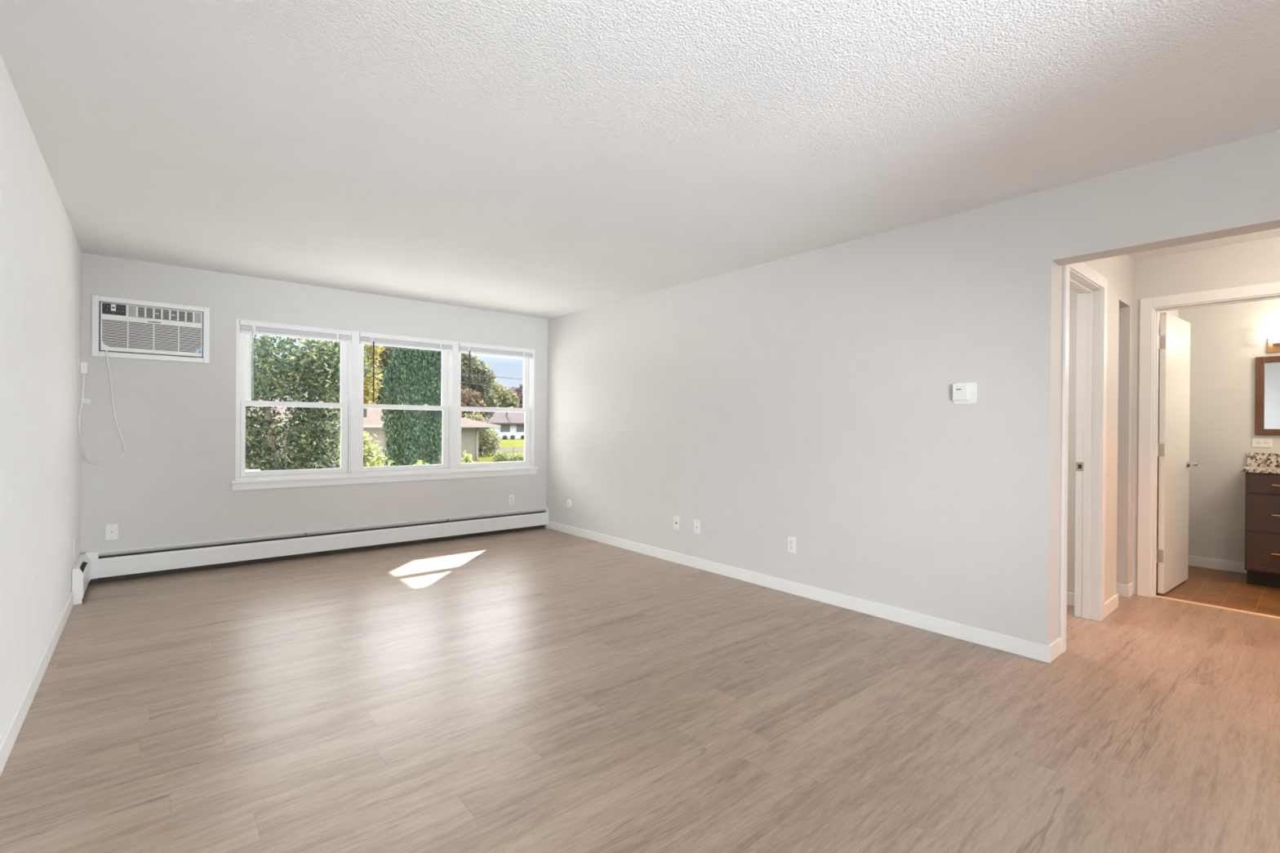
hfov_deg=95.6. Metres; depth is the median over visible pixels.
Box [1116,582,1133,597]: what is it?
baseboard
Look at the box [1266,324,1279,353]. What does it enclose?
vanity light
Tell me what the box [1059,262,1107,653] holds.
trim
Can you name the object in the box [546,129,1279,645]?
wall
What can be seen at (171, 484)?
wall
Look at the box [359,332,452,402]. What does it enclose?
window blind
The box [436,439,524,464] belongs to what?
lawn
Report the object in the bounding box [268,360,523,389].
overhead cable
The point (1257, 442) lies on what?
socket
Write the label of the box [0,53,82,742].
wall
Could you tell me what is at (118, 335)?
grille
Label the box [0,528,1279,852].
floor
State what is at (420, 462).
shrub
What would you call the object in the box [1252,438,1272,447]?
outlet
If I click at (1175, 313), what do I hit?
wall
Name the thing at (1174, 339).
door
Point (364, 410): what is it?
roof vent
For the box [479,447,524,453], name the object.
street
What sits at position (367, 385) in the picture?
tree
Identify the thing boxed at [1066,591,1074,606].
baseboard
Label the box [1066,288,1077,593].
wall
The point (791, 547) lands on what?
outlet
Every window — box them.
[238,323,351,477]
[358,337,450,472]
[457,352,532,468]
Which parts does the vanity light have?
lamp glass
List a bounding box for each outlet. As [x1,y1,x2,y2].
[78,356,80,373]
[508,494,514,505]
[786,536,795,554]
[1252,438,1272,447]
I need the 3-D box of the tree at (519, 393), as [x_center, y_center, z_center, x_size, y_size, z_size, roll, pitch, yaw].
[-25.973,-4.320,132.305,12.858,13.096,6.750,0,0,-40]
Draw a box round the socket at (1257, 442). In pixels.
[1255,440,1261,444]
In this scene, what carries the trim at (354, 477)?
attached to the wall at (171, 484)
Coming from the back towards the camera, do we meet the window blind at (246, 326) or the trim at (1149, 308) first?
the window blind at (246, 326)
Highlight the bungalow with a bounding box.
[245,400,501,470]
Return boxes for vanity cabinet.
[1244,471,1279,588]
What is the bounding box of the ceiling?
[0,0,1279,319]
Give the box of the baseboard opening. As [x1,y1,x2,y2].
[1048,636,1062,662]
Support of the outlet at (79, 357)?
attached to the wall at (41, 253)
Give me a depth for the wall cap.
6.41 m
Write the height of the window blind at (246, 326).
0.656 m
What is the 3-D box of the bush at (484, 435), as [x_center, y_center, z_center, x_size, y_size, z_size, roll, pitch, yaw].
[-13.370,0.601,48.932,3.603,3.864,2.331,0,0,-40]
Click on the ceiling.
(547, 159)
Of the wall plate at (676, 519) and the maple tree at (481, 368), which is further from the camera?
the maple tree at (481, 368)
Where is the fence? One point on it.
(495, 447)
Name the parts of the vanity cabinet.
drawer, drawer, drawer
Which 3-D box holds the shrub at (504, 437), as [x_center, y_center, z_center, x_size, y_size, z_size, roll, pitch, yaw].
[-23.944,1.930,102.977,1.151,0.923,1.099,0,0,-40]
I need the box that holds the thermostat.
[952,382,977,404]
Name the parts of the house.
pane, pane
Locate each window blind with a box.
[240,320,351,398]
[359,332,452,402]
[458,342,533,404]
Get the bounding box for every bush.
[244,333,375,471]
[464,411,502,455]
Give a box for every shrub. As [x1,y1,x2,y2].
[337,431,395,467]
[413,459,429,465]
[461,450,475,463]
[502,435,507,439]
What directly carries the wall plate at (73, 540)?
attached to the wall at (41, 253)
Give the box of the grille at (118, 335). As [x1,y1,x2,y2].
[102,318,201,353]
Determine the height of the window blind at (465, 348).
0.656 m
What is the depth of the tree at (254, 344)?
54.85 m
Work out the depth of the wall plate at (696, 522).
4.91 m
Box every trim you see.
[231,319,538,490]
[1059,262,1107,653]
[1137,281,1279,597]
[1155,595,1279,618]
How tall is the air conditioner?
1.250 m
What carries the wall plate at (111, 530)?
attached to the wall at (171, 484)
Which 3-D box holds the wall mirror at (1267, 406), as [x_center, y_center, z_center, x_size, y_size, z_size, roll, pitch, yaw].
[5.462,-0.249,4.449,0.023,0.649,1.027,0,0,-40]
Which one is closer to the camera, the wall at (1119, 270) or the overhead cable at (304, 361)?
the wall at (1119, 270)
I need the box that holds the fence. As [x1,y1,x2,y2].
[494,447,524,462]
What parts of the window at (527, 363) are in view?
sash, sash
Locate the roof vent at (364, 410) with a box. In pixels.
[363,408,366,417]
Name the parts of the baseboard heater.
panel, panel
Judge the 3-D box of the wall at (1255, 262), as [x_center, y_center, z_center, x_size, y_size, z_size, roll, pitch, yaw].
[4.348,0.012,3.445,0.110,2.440,2.180,0,0,-40]
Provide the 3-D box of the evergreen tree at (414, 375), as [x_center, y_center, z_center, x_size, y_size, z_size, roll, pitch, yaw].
[-7.654,-0.671,19.905,2.336,6.507,1.834,0,0,-38]
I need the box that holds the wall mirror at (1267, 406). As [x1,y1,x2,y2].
[1254,355,1279,435]
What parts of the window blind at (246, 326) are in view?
rail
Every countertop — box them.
[1240,452,1279,473]
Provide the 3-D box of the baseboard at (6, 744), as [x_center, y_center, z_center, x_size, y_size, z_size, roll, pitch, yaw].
[-1.101,1.149,0.692,0.012,0.088,8.062,0,0,-40]
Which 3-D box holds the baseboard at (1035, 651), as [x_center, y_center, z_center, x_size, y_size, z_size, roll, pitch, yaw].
[0.525,1.155,4.857,0.012,0.088,4.910,0,0,-40]
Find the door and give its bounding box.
[1156,311,1197,594]
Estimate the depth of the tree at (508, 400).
77.14 m
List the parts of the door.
handle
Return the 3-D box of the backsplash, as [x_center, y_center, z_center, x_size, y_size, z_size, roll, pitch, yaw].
[5.492,0.278,4.408,0.021,0.110,1.220,0,0,-40]
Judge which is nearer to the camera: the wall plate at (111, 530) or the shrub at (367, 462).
the wall plate at (111, 530)
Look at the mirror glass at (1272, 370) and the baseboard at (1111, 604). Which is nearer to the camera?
the baseboard at (1111, 604)
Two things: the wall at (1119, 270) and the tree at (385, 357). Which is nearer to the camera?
the wall at (1119, 270)
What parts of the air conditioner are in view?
power cord, control panel, wall frame, louver frame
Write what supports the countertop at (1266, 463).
on the vanity cabinet
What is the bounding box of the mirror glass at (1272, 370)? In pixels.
[1264,362,1279,429]
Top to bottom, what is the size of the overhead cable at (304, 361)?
0.442 m
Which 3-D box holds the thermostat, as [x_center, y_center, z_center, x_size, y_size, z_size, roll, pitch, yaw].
[1.837,-0.189,3.293,0.031,0.122,0.126,0,0,-40]
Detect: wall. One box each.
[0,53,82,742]
[80,253,547,553]
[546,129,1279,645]
[1057,253,1134,638]
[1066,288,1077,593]
[1131,236,1279,595]
[1156,309,1178,569]
[1178,298,1279,562]
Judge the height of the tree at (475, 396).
6.356 m
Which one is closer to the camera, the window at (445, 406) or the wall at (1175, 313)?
the wall at (1175, 313)
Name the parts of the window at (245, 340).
sash, sash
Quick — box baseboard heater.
[71,507,549,604]
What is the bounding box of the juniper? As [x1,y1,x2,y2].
[373,447,398,466]
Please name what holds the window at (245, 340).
in the wall at (171, 484)
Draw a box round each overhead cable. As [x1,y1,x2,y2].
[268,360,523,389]
[303,360,523,379]
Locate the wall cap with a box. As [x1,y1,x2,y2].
[566,499,572,508]
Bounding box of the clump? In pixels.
[492,450,524,461]
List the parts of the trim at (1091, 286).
casing, strike plate, casing, casing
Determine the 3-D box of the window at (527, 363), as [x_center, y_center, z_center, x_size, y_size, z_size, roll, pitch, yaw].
[-1.627,-0.219,6.452,0.885,1.328,0.130,0,0,-40]
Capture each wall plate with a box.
[72,537,75,555]
[105,524,118,540]
[673,515,679,529]
[693,519,700,533]
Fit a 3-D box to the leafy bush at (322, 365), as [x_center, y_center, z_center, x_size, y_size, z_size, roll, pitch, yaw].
[-5.615,0.422,9.128,2.833,4.348,1.927,0,0,-40]
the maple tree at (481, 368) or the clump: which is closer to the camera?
the clump
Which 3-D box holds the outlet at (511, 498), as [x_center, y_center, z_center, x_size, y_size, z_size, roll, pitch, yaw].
[-1.440,0.826,6.503,0.072,0.116,0.008,0,0,-40]
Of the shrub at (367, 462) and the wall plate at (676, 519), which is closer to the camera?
the wall plate at (676, 519)
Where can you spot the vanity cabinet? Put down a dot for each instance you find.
(1262, 499)
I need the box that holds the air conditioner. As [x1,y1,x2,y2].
[77,294,209,464]
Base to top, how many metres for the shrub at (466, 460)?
2.051 m
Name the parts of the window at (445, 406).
sash, sash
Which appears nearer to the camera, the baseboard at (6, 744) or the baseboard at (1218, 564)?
the baseboard at (6, 744)
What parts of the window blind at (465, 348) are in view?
rail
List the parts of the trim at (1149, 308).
casing, casing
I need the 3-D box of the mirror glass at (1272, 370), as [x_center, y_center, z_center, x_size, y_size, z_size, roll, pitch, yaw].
[5.466,-0.249,4.452,0.004,0.545,0.923,0,0,-40]
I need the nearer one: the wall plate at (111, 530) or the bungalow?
the wall plate at (111, 530)
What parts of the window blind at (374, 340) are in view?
rail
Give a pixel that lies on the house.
(511, 423)
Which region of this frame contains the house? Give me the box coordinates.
[485,411,524,439]
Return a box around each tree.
[251,344,271,400]
[316,341,385,412]
[365,344,392,404]
[380,346,442,466]
[460,387,486,415]
[461,352,501,418]
[461,374,519,422]
[510,383,523,408]
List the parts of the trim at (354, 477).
post, sill, post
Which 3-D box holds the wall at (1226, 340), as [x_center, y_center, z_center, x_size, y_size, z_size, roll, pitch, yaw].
[5.588,0.020,4.468,0.195,2.440,2.450,0,0,-40]
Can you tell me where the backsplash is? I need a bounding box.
[1247,452,1279,466]
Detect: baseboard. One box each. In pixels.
[0,592,73,776]
[548,520,1050,663]
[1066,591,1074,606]
[1104,593,1118,617]
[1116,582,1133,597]
[1187,555,1246,573]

